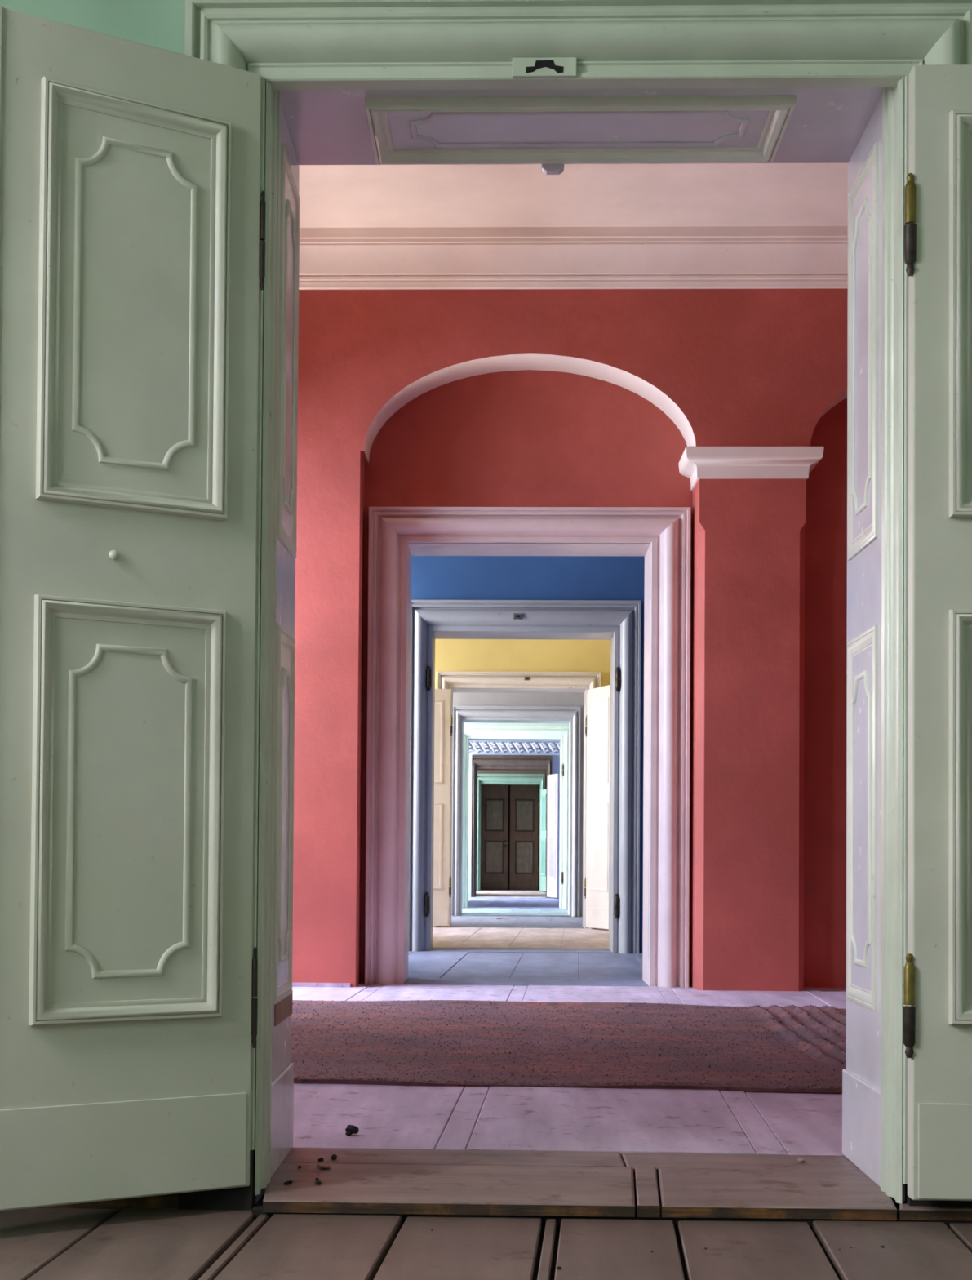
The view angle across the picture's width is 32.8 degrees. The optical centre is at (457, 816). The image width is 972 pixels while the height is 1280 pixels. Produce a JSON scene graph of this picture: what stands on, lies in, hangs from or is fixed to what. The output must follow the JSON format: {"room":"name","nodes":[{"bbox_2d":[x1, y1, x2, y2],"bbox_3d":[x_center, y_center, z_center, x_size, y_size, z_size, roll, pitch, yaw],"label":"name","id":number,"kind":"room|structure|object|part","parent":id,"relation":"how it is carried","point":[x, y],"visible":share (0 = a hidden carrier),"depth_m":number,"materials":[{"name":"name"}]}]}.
{"room":"palace room","nodes":[
{"label":"palace room","id":0,"kind":"room"},
{"bbox_2d":[292,450,364,986],"bbox_3d":[-1.093,-0.503,9.453,1.078,3.120,0.310,0,-1,2],"label":"pillar","id":1,"kind":"structure","parent":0,"point":[329,597],"depth_m":9.29,"materials":[{"name":"red paint"}]},
{"bbox_2d":[292,982,350,986],"bbox_3d":[-1.123,0.942,9.258,1.050,0.022,0.016,0,-1,2],"label":"baseboard","id":2,"kind":"structure","parent":1,"relation":"attached to","point":[294,984],"depth_m":9.24,"materials":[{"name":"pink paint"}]},
{"bbox_2d":[0,0,895,1204],"bbox_3d":[1.170,-1.352,3.931,6.500,4.800,0.540,0,-1,2],"label":"wall","id":3,"kind":"structure","parent":0,"point":[160,24],"depth_m":3.72,"materials":[{"name":"green paint"}]},
{"bbox_2d":[35,1193,177,1211],"bbox_3d":[-1.134,0.805,3.650,1.340,0.160,0.050,0,-1,2],"label":"baseboard","id":4,"kind":"structure","parent":3,"relation":"attached to","point":[167,1201],"depth_m":3.61,"materials":[{"name":"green wood"}]},
{"bbox_2d":[0,4,265,1211],"bbox_3d":[-0.745,-0.423,3.463,0.713,2.447,0.067,1,-2,-30],"label":"door leaf","id":5,"kind":"structure","parent":3,"relation":"in","point":[132,254],"depth_m":3.47,"materials":[{"name":"green paint"}]},
{"bbox_3d":[-0.719,-0.547,3.458,0.022,0.021,0.016,1,-2,-30],"label":"knob","id":6,"kind":"part","parent":5,"relation":"part of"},
{"label":"panel moulding","id":7,"kind":"part","parent":5,"relation":"part of","materials":[{"name":"green wood"}]},
{"bbox_3d":[-0.690,-0.010,3.475,0.374,0.838,0.009,1,-2,-30],"label":"panel","id":8,"kind":"part","parent":5,"relation":"part of","materials":[{"name":"green wood"}]},
{"bbox_3d":[-0.686,-0.010,3.469,0.271,0.696,0.007,1,-2,-30],"label":"cartouche moulding","id":9,"kind":"part","parent":5,"relation":"part of","materials":[{"name":"green wood"}]},
{"bbox_3d":[-0.682,-1.081,3.499,0.374,0.830,0.009,1,-2,-30],"label":"panel","id":10,"kind":"part","parent":5,"relation":"part of","materials":[{"name":"green wood"}]},
{"label":"panel moulding","id":11,"kind":"part","parent":5,"relation":"part of","materials":[{"name":"green wood"}]},
{"bbox_3d":[-0.678,-1.081,3.493,0.271,0.688,0.007,1,-2,-30],"label":"cartouche moulding","id":12,"kind":"part","parent":5,"relation":"part of","materials":[{"name":"green wood"}]},
{"bbox_2d":[177,0,971,1210],"bbox_3d":[0.277,-0.461,3.895,1.754,2.664,0.660,0,-1,2],"label":"door frame","id":13,"kind":"structure","parent":3,"relation":"attached to","point":[552,84],"depth_m":3.72,"materials":[{"name":"green paint"}]},
{"bbox_3d":[-0.520,-0.538,3.644,0.172,2.534,0.110,0,-1,2],"label":"casing","id":14,"kind":"part","parent":13,"relation":"part of","materials":[{"name":"green paint"}]},
{"bbox_3d":[-0.421,-0.003,4.029,0.009,0.896,0.309,0,-1,2],"label":"panel moulding","id":15,"kind":"part","parent":13,"relation":"part of","materials":[{"name":"paint"}]},
{"bbox_3d":[-0.427,-0.003,4.030,0.009,0.853,0.266,0,-1,2],"label":"reveal panel","id":16,"kind":"part","parent":13,"relation":"part of","materials":[{"name":"purple paint"}]},
{"bbox_3d":[-0.420,-0.003,4.029,0.008,0.711,0.202,0,-1,2],"label":"cartouche moulding","id":17,"kind":"part","parent":13,"relation":"part of","materials":[{"name":"paint"}]},
{"bbox_3d":[-0.413,-1.122,4.055,0.009,0.931,0.309,0,-1,2],"label":"panel moulding","id":18,"kind":"part","parent":13,"relation":"part of","materials":[{"name":"paint"}]},
{"bbox_3d":[-0.418,-1.122,4.055,0.009,0.888,0.266,0,-1,2],"label":"reveal panel","id":19,"kind":"part","parent":13,"relation":"part of","materials":[{"name":"purple paint"}]},
{"bbox_3d":[-0.411,-1.122,4.055,0.008,0.746,0.202,0,-1,2],"label":"cartouche moulding","id":20,"kind":"part","parent":13,"relation":"part of","materials":[{"name":"paint"}]},
{"bbox_3d":[0.291,-1.680,4.025,0.963,0.009,0.280,0,-1,2],"label":"soffit panel","id":21,"kind":"part","parent":13,"relation":"part of","materials":[{"name":"purple paint"}]},
{"bbox_3d":[0.294,-1.673,4.025,0.818,0.008,0.193,0,-1,2],"label":"cartouche moulding","id":22,"kind":"part","parent":13,"relation":"part of","materials":[{"name":"purple paint"}]},
{"bbox_3d":[0.291,-1.665,4.025,1.008,0.026,0.325,0,-1,2],"label":"panel moulding","id":23,"kind":"part","parent":13,"relation":"part of","materials":[{"name":"paint"}]},
{"bbox_3d":[0.279,-1.713,3.649,1.754,0.172,0.110,0,-1,2],"label":"lintel casing","id":24,"kind":"part","parent":13,"relation":"part of","materials":[{"name":"green paint"}]},
{"bbox_3d":[0.974,0.007,3.990,0.008,0.711,0.202,0,-1,2],"label":"cartouche moulding","id":25,"kind":"part","parent":13,"relation":"part of","materials":[{"name":"paint"}]},
{"bbox_3d":[0.982,0.007,3.990,0.009,0.853,0.266,0,-1,2],"label":"reveal panel","id":26,"kind":"part","parent":13,"relation":"part of","materials":[{"name":"purple paint"}]},
{"bbox_3d":[0.983,-1.112,4.016,0.008,0.746,0.202,0,-1,2],"label":"cartouche moulding","id":27,"kind":"part","parent":13,"relation":"part of","materials":[{"name":"paint"}]},
{"bbox_3d":[0.976,0.007,3.990,0.009,0.896,0.309,0,-1,2],"label":"panel moulding","id":28,"kind":"part","parent":13,"relation":"part of","materials":[{"name":"paint"}]},
{"bbox_3d":[0.990,-1.112,4.016,0.009,0.888,0.266,0,-1,2],"label":"reveal panel","id":29,"kind":"part","parent":13,"relation":"part of","materials":[{"name":"purple paint"}]},
{"bbox_3d":[0.984,-1.112,4.016,0.009,0.931,0.309,0,-1,2],"label":"panel moulding","id":30,"kind":"part","parent":13,"relation":"part of","materials":[{"name":"paint"}]},
{"bbox_3d":[1.061,-0.500,3.599,0.172,2.589,0.110,0,-1,2],"label":"casing","id":31,"kind":"part","parent":13,"relation":"part of","materials":[{"name":"green paint"}]},
{"bbox_2d":[903,64,971,1200],"bbox_3d":[1.316,-0.398,3.516,0.731,2.424,0.067,0,-1,2],"label":"door leaf","id":32,"kind":"structure","parent":3,"relation":"in","point":[938,967],"depth_m":3.51,"materials":[{"name":"green paint"}]},
{"bbox_3d":[1.249,0.002,3.486,0.414,0.878,0.022,0,-1,2],"label":"panel moulding","id":33,"kind":"part","parent":32,"relation":"part of","materials":[{"name":"green paint"}]},
{"bbox_3d":[1.257,-1.069,3.511,0.414,0.870,0.022,0,-1,2],"label":"panel moulding","id":34,"kind":"part","parent":32,"relation":"part of","materials":[{"name":"green paint"}]},
{"bbox_3d":[1.249,0.002,3.499,0.374,0.838,0.009,0,-1,2],"label":"panel","id":35,"kind":"part","parent":32,"relation":"part of","materials":[{"name":"green paint"}]},
{"bbox_3d":[1.257,-1.069,3.523,0.374,0.830,0.009,0,-1,2],"label":"panel","id":36,"kind":"part","parent":32,"relation":"part of","materials":[{"name":"green paint"}]},
{"bbox_2d":[0,1207,971,1279],"bbox_3d":[1.049,0.851,0.171,6.000,0.122,6.840,0,-1,2],"label":"floor","id":37,"kind":"structure","parent":0,"point":[129,1243],"depth_m":3.28,"materials":[{"name":"brown wood"}]},
{"bbox_2d":[251,1147,971,1233],"bbox_3d":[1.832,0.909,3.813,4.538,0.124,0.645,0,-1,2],"label":"threshold","id":38,"kind":"object","parent":37,"relation":"on","point":[557,1185],"visible":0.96,"depth_m":3.71,"materials":[{"name":"brown wood"}]},
{"bbox_2d":[315,1163,331,1168],"bbox_3d":[-0.317,0.830,3.922,0.037,0.010,0.037,0,-1,2],"label":"flake","id":39,"kind":"object","parent":38,"relation":"on","point":[320,1165],"visible":1,"depth_m":3.91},
{"bbox_2d":[797,1157,804,1163],"bbox_3d":[0.844,0.843,4.050,0.017,0.013,0.016,1,-1,-23],"label":"crumb","id":40,"kind":"object","parent":38,"relation":"on","point":[801,1160],"visible":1,"depth_m":4.04,"materials":[{"name":"beige"}]},
{"bbox_2d":[480,784,539,890],"bbox_3d":[2.171,-0.524,39.898,5.900,4.800,0.160,0,-1,2],"label":"wall","id":41,"kind":"structure","parent":0,"point":[508,847],"depth_m":39.81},
{"bbox_2d":[475,891,546,896],"bbox_3d":[2.046,1.765,36.001,6.000,0.122,5.850,0,-1,2],"label":"floor","id":42,"kind":"structure","parent":0,"point":[477,893],"depth_m":36.40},
{"bbox_2d":[480,889,539,891],"bbox_3d":[1.248,1.805,39.284,1.410,0.080,0.830,0,-1,2],"label":"threshold","id":43,"kind":"object","parent":42,"relation":"on","point":[480,890],"visible":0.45,"depth_m":38.89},
{"bbox_2d":[477,769,546,789],"bbox_3d":[2.155,-0.538,39.328,6.500,4.800,0.700,0,-1,2],"label":"wall","id":44,"kind":"structure","parent":0,"point":[479,771],"depth_m":39.01,"materials":[{"name":"grey paint"}]},
{"bbox_2d":[480,785,508,889],"bbox_3d":[0.894,0.507,39.732,0.655,2.520,0.100,0,-1,4],"label":"door leaf","id":45,"kind":"structure","parent":44,"relation":"in","point":[495,798],"depth_m":39.73,"materials":[{"name":"brown wood"}]},
{"bbox_3d":[0.893,0.988,39.727,0.420,0.760,0.009,0,-1,4],"label":"panel","id":46,"kind":"part","parent":45,"relation":"part of","materials":[{"name":"brown wood"}]},
{"bbox_3d":[0.900,-0.022,39.738,0.460,0.780,0.022,0,-1,4],"label":"panel moulding","id":47,"kind":"part","parent":45,"relation":"part of","materials":[{"name":"brown wood"}]},
{"bbox_3d":[0.892,0.987,39.715,0.460,0.800,0.022,0,-1,4],"label":"panel moulding","id":48,"kind":"part","parent":45,"relation":"part of","materials":[{"name":"brown wood"}]},
{"bbox_3d":[0.901,-0.022,39.750,0.420,0.740,0.009,0,-1,4],"label":"panel","id":49,"kind":"part","parent":45,"relation":"part of","materials":[{"name":"brown wood"}]},
{"bbox_2d":[475,773,545,891],"bbox_3d":[1.258,0.391,39.286,1.609,2.767,0.811,0,-1,2],"label":"door frame","id":50,"kind":"structure","parent":44,"relation":"attached to","point":[482,779],"depth_m":38.93,"materials":[{"name":"teal paint"}]},
{"bbox_3d":[0.494,0.378,38.958,0.100,2.767,0.111,0,-1,2],"label":"casing","id":51,"kind":"part","parent":50,"relation":"part of","materials":[{"name":"teal paint"}]},
{"bbox_3d":[1.258,-0.884,38.965,1.609,0.232,0.111,0,-1,2],"label":"lintel casing","id":52,"kind":"part","parent":50,"relation":"part of","materials":[{"name":"teal paint"}]},
{"bbox_3d":[2.003,0.388,38.915,0.100,2.767,0.111,0,-1,2],"label":"casing","id":53,"kind":"part","parent":50,"relation":"part of","materials":[{"name":"teal paint"}]},
{"bbox_2d":[509,785,539,889],"bbox_3d":[1.619,0.513,39.741,0.703,2.520,0.067,0,-1,2],"label":"door leaf","id":54,"kind":"structure","parent":44,"relation":"in","point":[524,799],"depth_m":39.73,"materials":[{"name":"brown wood"}]},
{"bbox_3d":[1.617,0.993,39.720,0.420,0.760,0.009,0,-1,2],"label":"panel","id":55,"kind":"part","parent":54,"relation":"part of","materials":[{"name":"brown wood"}]},
{"bbox_3d":[1.625,-0.017,39.743,0.420,0.740,0.009,0,-1,2],"label":"panel","id":56,"kind":"part","parent":54,"relation":"part of","materials":[{"name":"brown wood"}]},
{"bbox_3d":[1.625,-0.017,39.730,0.460,0.780,0.022,0,-1,2],"label":"panel moulding","id":57,"kind":"part","parent":54,"relation":"part of","materials":[{"name":"wood"}]},
{"bbox_3d":[1.617,0.993,39.707,0.460,0.800,0.022,0,-1,2],"label":"panel moulding","id":58,"kind":"part","parent":54,"relation":"part of","materials":[{"name":"wood"}]},
{"bbox_2d":[540,789,546,891],"bbox_3d":[2.029,0.559,38.551,0.062,2.370,0.632,1,-1,-12],"label":"door leaf","id":59,"kind":"structure","parent":44,"relation":"in","point":[544,792],"depth_m":38.59,"materials":[{"name":"teal paint"}]},
{"bbox_3d":[2.016,0.954,38.551,0.009,0.820,0.390,1,-1,-12],"label":"panel","id":60,"kind":"part","parent":59,"relation":"part of","materials":[{"name":"teal paint"}]},
{"bbox_3d":[2.004,0.954,38.549,0.022,0.860,0.430,1,-1,-12],"label":"panel moulding","id":61,"kind":"part","parent":59,"relation":"part of","materials":[{"name":"teal paint"}]},
{"bbox_3d":[2.024,-0.091,38.575,0.009,0.790,0.390,1,-1,-12],"label":"panel","id":62,"kind":"part","parent":59,"relation":"part of","materials":[{"name":"teal paint"}]},
{"bbox_3d":[2.012,-0.091,38.573,0.022,0.830,0.430,1,-1,-12],"label":"panel moulding","id":63,"kind":"part","parent":59,"relation":"part of","materials":[{"name":"teal paint"}]},
{"bbox_2d":[467,897,559,907],"bbox_3d":[1.851,1.584,28.991,6.000,0.122,7.180,0,-1,2],"label":"floor","id":64,"kind":"structure","parent":0,"point":[472,901],"depth_m":29.31,"materials":[{"name":"blue paint"}]},
{"bbox_2d":[475,896,546,897],"bbox_3d":[1.068,1.637,32.819,1.395,0.080,0.590,0,-1,2],"label":"threshold","id":65,"kind":"object","parent":64,"relation":"on","point":[476,896],"visible":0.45,"depth_m":32.62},
{"bbox_2d":[467,741,559,897],"bbox_3d":[1.976,-0.686,32.882,6.500,4.800,0.500,0,-1,2],"label":"wall","id":66,"kind":"structure","parent":0,"point":[556,758],"depth_m":32.66,"materials":[{"name":"blue paint"}]},
{"bbox_2d":[471,754,552,897],"bbox_3d":[1.079,0.202,32.841,1.581,2.810,0.611,0,-1,2],"label":"door frame","id":67,"kind":"structure","parent":66,"relation":"attached to","point":[495,762],"depth_m":32.59,"materials":[{"name":"grey wood"}]},
{"bbox_3d":[0.328,0.191,32.612,0.093,2.810,0.111,0,-1,2],"label":"casing","id":68,"kind":"part","parent":67,"relation":"part of","materials":[{"name":"grey wood"}]},
{"bbox_3d":[1.081,-1.072,32.620,1.581,0.274,0.111,0,-1,2],"label":"lintel casing","id":69,"kind":"part","parent":67,"relation":"part of","materials":[{"name":"grey wood"}]},
{"bbox_3d":[1.815,0.201,32.571,0.093,2.810,0.111,0,-1,2],"label":"casing","id":70,"kind":"part","parent":67,"relation":"part of","materials":[{"name":"grey wood"}]},
{"bbox_2d":[469,740,559,755],"bbox_3d":[1.573,-1.353,32.622,6.700,0.295,0.073,0,-1,2],"label":"frieze","id":71,"kind":"object","parent":66,"relation":"attached to","point":[543,745],"visible":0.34,"depth_m":32.62,"materials":[{"name":"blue paint"}]},
{"bbox_2d":[546,773,559,897],"bbox_3d":[1.865,0.383,32.212,0.062,2.400,0.612,1,-1,-16],"label":"door leaf","id":72,"kind":"structure","parent":66,"relation":"in","point":[553,780],"depth_m":32.15,"materials":[{"name":"purple paint"}]},
{"bbox_3d":[1.847,-0.267,32.232,0.022,0.860,0.410,1,-1,-16],"label":"panel moulding","id":73,"kind":"part","parent":72,"relation":"part of","materials":[{"name":"white paint"}]},
{"bbox_3d":[1.851,0.793,32.211,0.009,0.820,0.370,1,-1,-16],"label":"panel","id":74,"kind":"part","parent":72,"relation":"part of","materials":[{"name":"white paint"}]},
{"bbox_3d":[1.839,0.793,32.208,0.022,0.860,0.410,1,-1,-16],"label":"panel moulding","id":75,"kind":"part","parent":72,"relation":"part of","materials":[{"name":"white paint"}]},
{"bbox_3d":[1.859,-0.266,32.235,0.009,0.820,0.370,1,-1,-16],"label":"panel","id":76,"kind":"part","parent":72,"relation":"part of","materials":[{"name":"white paint"}]},
{"bbox_2d":[462,908,568,914],"bbox_3d":[1.697,1.426,23.445,6.000,0.122,3.080,0,-1,2],"label":"floor","id":77,"kind":"structure","parent":0,"point":[464,910],"depth_m":23.90,"materials":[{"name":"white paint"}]},
{"bbox_2d":[466,906,559,909],"bbox_3d":[0.857,1.431,25.185,1.403,0.080,0.510,0,-1,2],"label":"threshold","id":78,"kind":"object","parent":77,"relation":"on","point":[514,908],"visible":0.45,"depth_m":24.98,"materials":[{"name":"blue paint"}]},
{"bbox_2d":[463,722,568,725],"bbox_3d":[1.763,-0.862,25.247,6.500,4.800,0.420,0,-1,2],"label":"wall","id":79,"kind":"structure","parent":0,"point":[464,723],"depth_m":25.07,"materials":[{"name":"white paint"}]},
{"bbox_2d":[462,724,568,909],"bbox_3d":[0.867,0.017,25.206,1.768,2.769,0.531,0,-1,2],"label":"door frame","id":80,"kind":"structure","parent":79,"relation":"attached to","point":[471,732],"depth_m":24.99,"materials":[{"name":"green paint"}]},
{"bbox_3d":[0.069,0.006,25.019,0.183,2.769,0.111,0,-1,2],"label":"casing","id":81,"kind":"part","parent":80,"relation":"part of","materials":[{"name":"white paint"}]},
{"bbox_3d":[0.871,-1.273,25.026,1.768,0.199,0.111,0,-1,2],"label":"lintel casing","id":82,"kind":"part","parent":80,"relation":"part of","materials":[{"name":"white paint"}]},
{"bbox_3d":[1.654,0.017,24.974,0.183,2.769,0.111,0,-1,2],"label":"casing","id":83,"kind":"part","parent":80,"relation":"part of","materials":[{"name":"white paint"}]},
{"bbox_2d":[451,915,582,925],"bbox_3d":[1.585,1.314,19.413,6.000,0.122,4.150,0,-1,2],"label":"floor","id":84,"kind":"structure","parent":0,"point":[455,920],"depth_m":19.95,"materials":[{"name":"grey paint"}]},
{"bbox_2d":[461,913,569,916],"bbox_3d":[0.760,1.325,21.688,1.403,0.080,0.510,0,-1,2],"label":"threshold","id":85,"kind":"object","parent":84,"relation":"on","point":[462,914],"visible":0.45,"depth_m":21.45,"materials":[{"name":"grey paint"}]},
{"bbox_2d":[453,692,583,916],"bbox_3d":[1.666,-0.942,21.750,6.500,4.800,0.420,0,-1,2],"label":"wall","id":86,"kind":"structure","parent":0,"point":[460,699],"depth_m":21.57,"materials":[{"name":"grey paint"}]},
{"bbox_2d":[451,706,581,916],"bbox_3d":[0.770,-0.063,21.709,1.662,2.727,0.531,0,-1,2],"label":"door frame","id":87,"kind":"structure","parent":86,"relation":"attached to","point":[571,715],"depth_m":21.48,"materials":[{"name":"grey paint"}]},
{"bbox_3d":[-0.002,-0.073,21.520,0.130,2.727,0.111,0,-1,2],"label":"casing","id":88,"kind":"part","parent":87,"relation":"part of","materials":[{"name":"grey paint"}]},
{"bbox_3d":[0.773,-1.341,21.528,1.662,0.179,0.111,0,-1,2],"label":"lintel casing","id":89,"kind":"part","parent":87,"relation":"part of","materials":[{"name":"grey paint"}]},
{"bbox_3d":[1.530,-0.063,21.477,0.130,2.727,0.111,0,-1,2],"label":"casing","id":90,"kind":"part","parent":87,"relation":"part of","materials":[{"name":"grey paint"}]},
{"bbox_2d":[432,926,608,949],"bbox_3d":[1.463,1.163,15.017,6.000,0.122,3.810,0,-1,2],"label":"floor","id":91,"kind":"structure","parent":0,"point":[455,937],"depth_m":14.82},
{"bbox_2d":[433,639,610,926],"bbox_3d":[1.539,-1.047,17.183,6.500,4.800,0.420,0,-1,2],"label":"wall","id":92,"kind":"structure","parent":0,"point":[451,655],"depth_m":17.01,"materials":[{"name":"yellow paint"}]},
{"bbox_2d":[433,688,453,925],"bbox_3d":[-0.396,-0.094,16.830,0.691,2.420,0.052,1,-1,-10],"label":"door leaf","id":93,"kind":"structure","parent":92,"relation":"in","point":[443,730],"depth_m":16.86,"materials":[{"name":"beige paint"}]},
{"bbox_3d":[-0.370,0.306,16.814,0.402,0.840,0.009,1,-1,-10],"label":"panel","id":94,"kind":"part","parent":93,"relation":"part of","materials":[{"name":"beige wood"}]},
{"bbox_3d":[-0.362,-0.759,16.838,0.402,0.810,0.009,1,-1,-10],"label":"panel","id":95,"kind":"part","parent":93,"relation":"part of","materials":[{"name":"beige wood"}]},
{"bbox_3d":[-0.369,0.305,16.808,0.442,0.880,0.008,1,-1,-10],"label":"panel moulding","id":96,"kind":"part","parent":93,"relation":"part of","materials":[{"name":"beige wood"}]},
{"bbox_3d":[-0.361,-0.759,16.832,0.442,0.850,0.008,1,-1,-10],"label":"panel moulding","id":97,"kind":"part","parent":93,"relation":"part of","materials":[{"name":"beige wood"}]},
{"bbox_2d":[449,924,584,928],"bbox_3d":[0.620,1.181,17.122,1.379,0.080,0.510,0,-1,2],"label":"threshold","id":98,"kind":"object","parent":92,"relation":"attached to","point":[451,926],"visible":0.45,"depth_m":17.08,"materials":[{"name":"grey paint"}]},
{"bbox_2d":[435,671,601,928],"bbox_3d":[0.629,-0.165,17.140,1.678,2.621,0.535,0,-1,2],"label":"door frame","id":99,"kind":"structure","parent":92,"relation":"attached to","point":[456,681],"depth_m":16.94,"materials":[{"name":"beige paint"}]},
{"bbox_3d":[-0.140,-0.175,16.953,0.149,2.621,0.111,0,-1,2],"label":"casing","id":100,"kind":"part","parent":99,"relation":"part of","materials":[{"name":"beige paint"}]},
{"bbox_3d":[0.633,-1.397,16.960,1.678,0.166,0.111,0,-1,2],"label":"lintel casing","id":101,"kind":"part","parent":99,"relation":"part of","materials":[{"name":"beige paint"}]},
{"bbox_3d":[1.388,-0.165,16.911,0.149,2.621,0.111,0,-1,2],"label":"casing","id":102,"kind":"part","parent":99,"relation":"part of","materials":[{"name":"beige paint"}]},
{"bbox_2d":[584,684,609,929],"bbox_3d":[1.436,-0.087,16.549,0.052,2.420,0.661,1,-1,-20],"label":"door leaf","id":103,"kind":"structure","parent":92,"relation":"in","point":[597,717],"depth_m":16.57,"materials":[{"name":"beige paint"}]},
{"bbox_3d":[1.417,0.313,16.547,0.009,0.840,0.402,1,-1,-20],"label":"panel","id":104,"kind":"part","parent":103,"relation":"part of","materials":[{"name":"beige paint"}]},
{"bbox_3d":[1.412,0.313,16.546,0.008,0.880,0.442,1,-1,-20],"label":"panel moulding","id":105,"kind":"part","parent":103,"relation":"part of","materials":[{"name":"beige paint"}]},
{"bbox_3d":[1.425,-0.752,16.572,0.009,0.810,0.402,1,-1,-20],"label":"panel","id":106,"kind":"part","parent":103,"relation":"part of","materials":[{"name":"beige paint"}]},
{"bbox_3d":[1.420,-0.752,16.570,0.008,0.850,0.442,1,-1,-20],"label":"panel moulding","id":107,"kind":"part","parent":103,"relation":"part of","materials":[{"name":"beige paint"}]},
{"bbox_2d":[405,951,642,981],"bbox_3d":[1.359,1.077,11.295,6.000,0.122,2.800,0,-1,2],"label":"floor","id":108,"kind":"structure","parent":0,"point":[421,964],"depth_m":11.15,"materials":[{"name":"blue paint"}]},
{"bbox_2d":[411,555,644,952],"bbox_3d":[1.421,-1.144,12.955,6.500,4.800,0.420,0,-1,2],"label":"wall","id":109,"kind":"structure","parent":0,"point":[433,577],"depth_m":12.78,"materials":[{"name":"blue paint"}]},
{"bbox_2d":[430,946,613,953],"bbox_3d":[0.496,1.082,12.890,1.398,0.080,0.520,0,-1,2],"label":"threshold","id":110,"kind":"object","parent":109,"relation":"attached to","point":[434,948],"visible":0.45,"depth_m":12.82,"materials":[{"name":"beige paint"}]},
{"bbox_2d":[408,599,641,953],"bbox_3d":[0.506,-0.304,12.910,1.803,2.704,0.542,0,-1,2],"label":"door frame","id":111,"kind":"structure","parent":109,"relation":"attached to","point":[618,621],"depth_m":12.69,"materials":[{"name":"grey paint"}]},
{"bbox_3d":[-0.299,-0.314,12.728,0.202,2.704,0.111,0,-1,2],"label":"casing","id":112,"kind":"part","parent":111,"relation":"part of","materials":[{"name":"grey paint"}]},
{"bbox_3d":[0.510,-1.542,12.734,1.803,0.236,0.111,0,-1,2],"label":"lintel casing","id":113,"kind":"part","parent":111,"relation":"part of","materials":[{"name":"grey paint"}]},
{"bbox_3d":[1.301,-0.303,12.684,0.202,2.704,0.111,0,-1,2],"label":"casing","id":114,"kind":"part","parent":111,"relation":"part of","materials":[{"name":"grey paint"}]},
{"bbox_2d":[292,982,846,1156],"bbox_3d":[1.236,0.975,6.860,6.000,0.122,5.415,0,-1,2],"label":"floor","id":115,"kind":"structure","parent":0,"point":[387,1117],"depth_m":4.83,"materials":[{"name":"purple paint"}]},
{"bbox_2d":[345,1124,359,1135],"bbox_3d":[-0.280,0.835,4.390,0.038,0.027,0.032,0,-1,2],"label":"lump","id":116,"kind":"object","parent":115,"relation":"on","point":[351,1129],"visible":1,"depth_m":4.38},
{"bbox_2d":[404,977,648,986],"bbox_3d":[0.401,1.010,9.684,1.407,0.080,0.485,0,-1,2],"label":"threshold","id":117,"kind":"object","parent":115,"relation":"on","point":[452,981],"visible":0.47,"depth_m":9.66,"materials":[{"name":"blue paint"}]},
{"bbox_2d":[290,999,846,1093],"bbox_3d":[1.031,0.887,6.679,5.600,0.045,3.136,0,-1,2],"label":"rug","id":118,"kind":"object","parent":115,"relation":"on","point":[431,1042],"visible":0.66,"depth_m":6.39,"materials":[{"name":"carpet"}]},
{"bbox_2d":[678,446,824,991],"bbox_3d":[1.647,-0.490,9.335,0.764,3.130,0.392,0,-1,2],"label":"pillar","id":119,"kind":"structure","parent":115,"relation":"on","point":[749,512],"depth_m":9.22,"materials":[{"name":"red paint"}]},
{"bbox_2d":[297,288,848,463],"bbox_3d":[1.334,-2.836,9.439,5.900,1.580,0.310,0,-1,2],"label":"wall","id":120,"kind":"structure","parent":0,"point":[729,367],"depth_m":9.30,"materials":[{"name":"red paint"}]},
{"bbox_2d":[298,226,848,289],"bbox_3d":[1.329,-3.116,9.203,5.900,0.300,0.176,0,-1,2],"label":"crown molding","id":121,"kind":"structure","parent":120,"relation":"attached to","point":[685,257],"depth_m":9.22,"materials":[{"name":"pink paint"}]},
{"bbox_2d":[298,162,848,227],"bbox_3d":[1.268,-3.355,6.946,6.500,0.100,5.600,0,-1,2],"label":"ceiling","id":122,"kind":"structure","parent":0,"point":[648,194],"depth_m":8.71,"materials":[{"name":"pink paint"}]},
{"bbox_2d":[360,369,847,987],"bbox_3d":[1.332,-1.218,9.752,6.500,4.800,0.390,0,-1,2],"label":"wall","id":123,"kind":"structure","parent":0,"point":[525,437],"depth_m":9.59,"materials":[{"name":"red paint"}]},
{"bbox_2d":[364,506,691,987],"bbox_3d":[0.411,-0.399,9.706,1.852,2.746,0.516,0,-1,2],"label":"door frame","id":124,"kind":"structure","parent":123,"relation":"attached to","point":[662,535],"depth_m":9.49,"materials":[{"name":"white paint"}]},
{"bbox_3d":[-0.409,-0.409,9.535,0.222,2.746,0.128,0,-1,2],"label":"casing","id":125,"kind":"part","parent":124,"relation":"part of","materials":[{"name":"pink paint"}]},
{"bbox_3d":[0.415,-1.679,9.541,1.852,0.193,0.128,0,-1,2],"label":"lintel casing","id":126,"kind":"part","parent":124,"relation":"part of","materials":[{"name":"pink paint"}]},
{"bbox_3d":[1.220,-0.398,9.489,0.222,2.746,0.128,0,-1,2],"label":"casing","id":127,"kind":"part","parent":124,"relation":"part of","materials":[{"name":"pink paint"}]}
]}

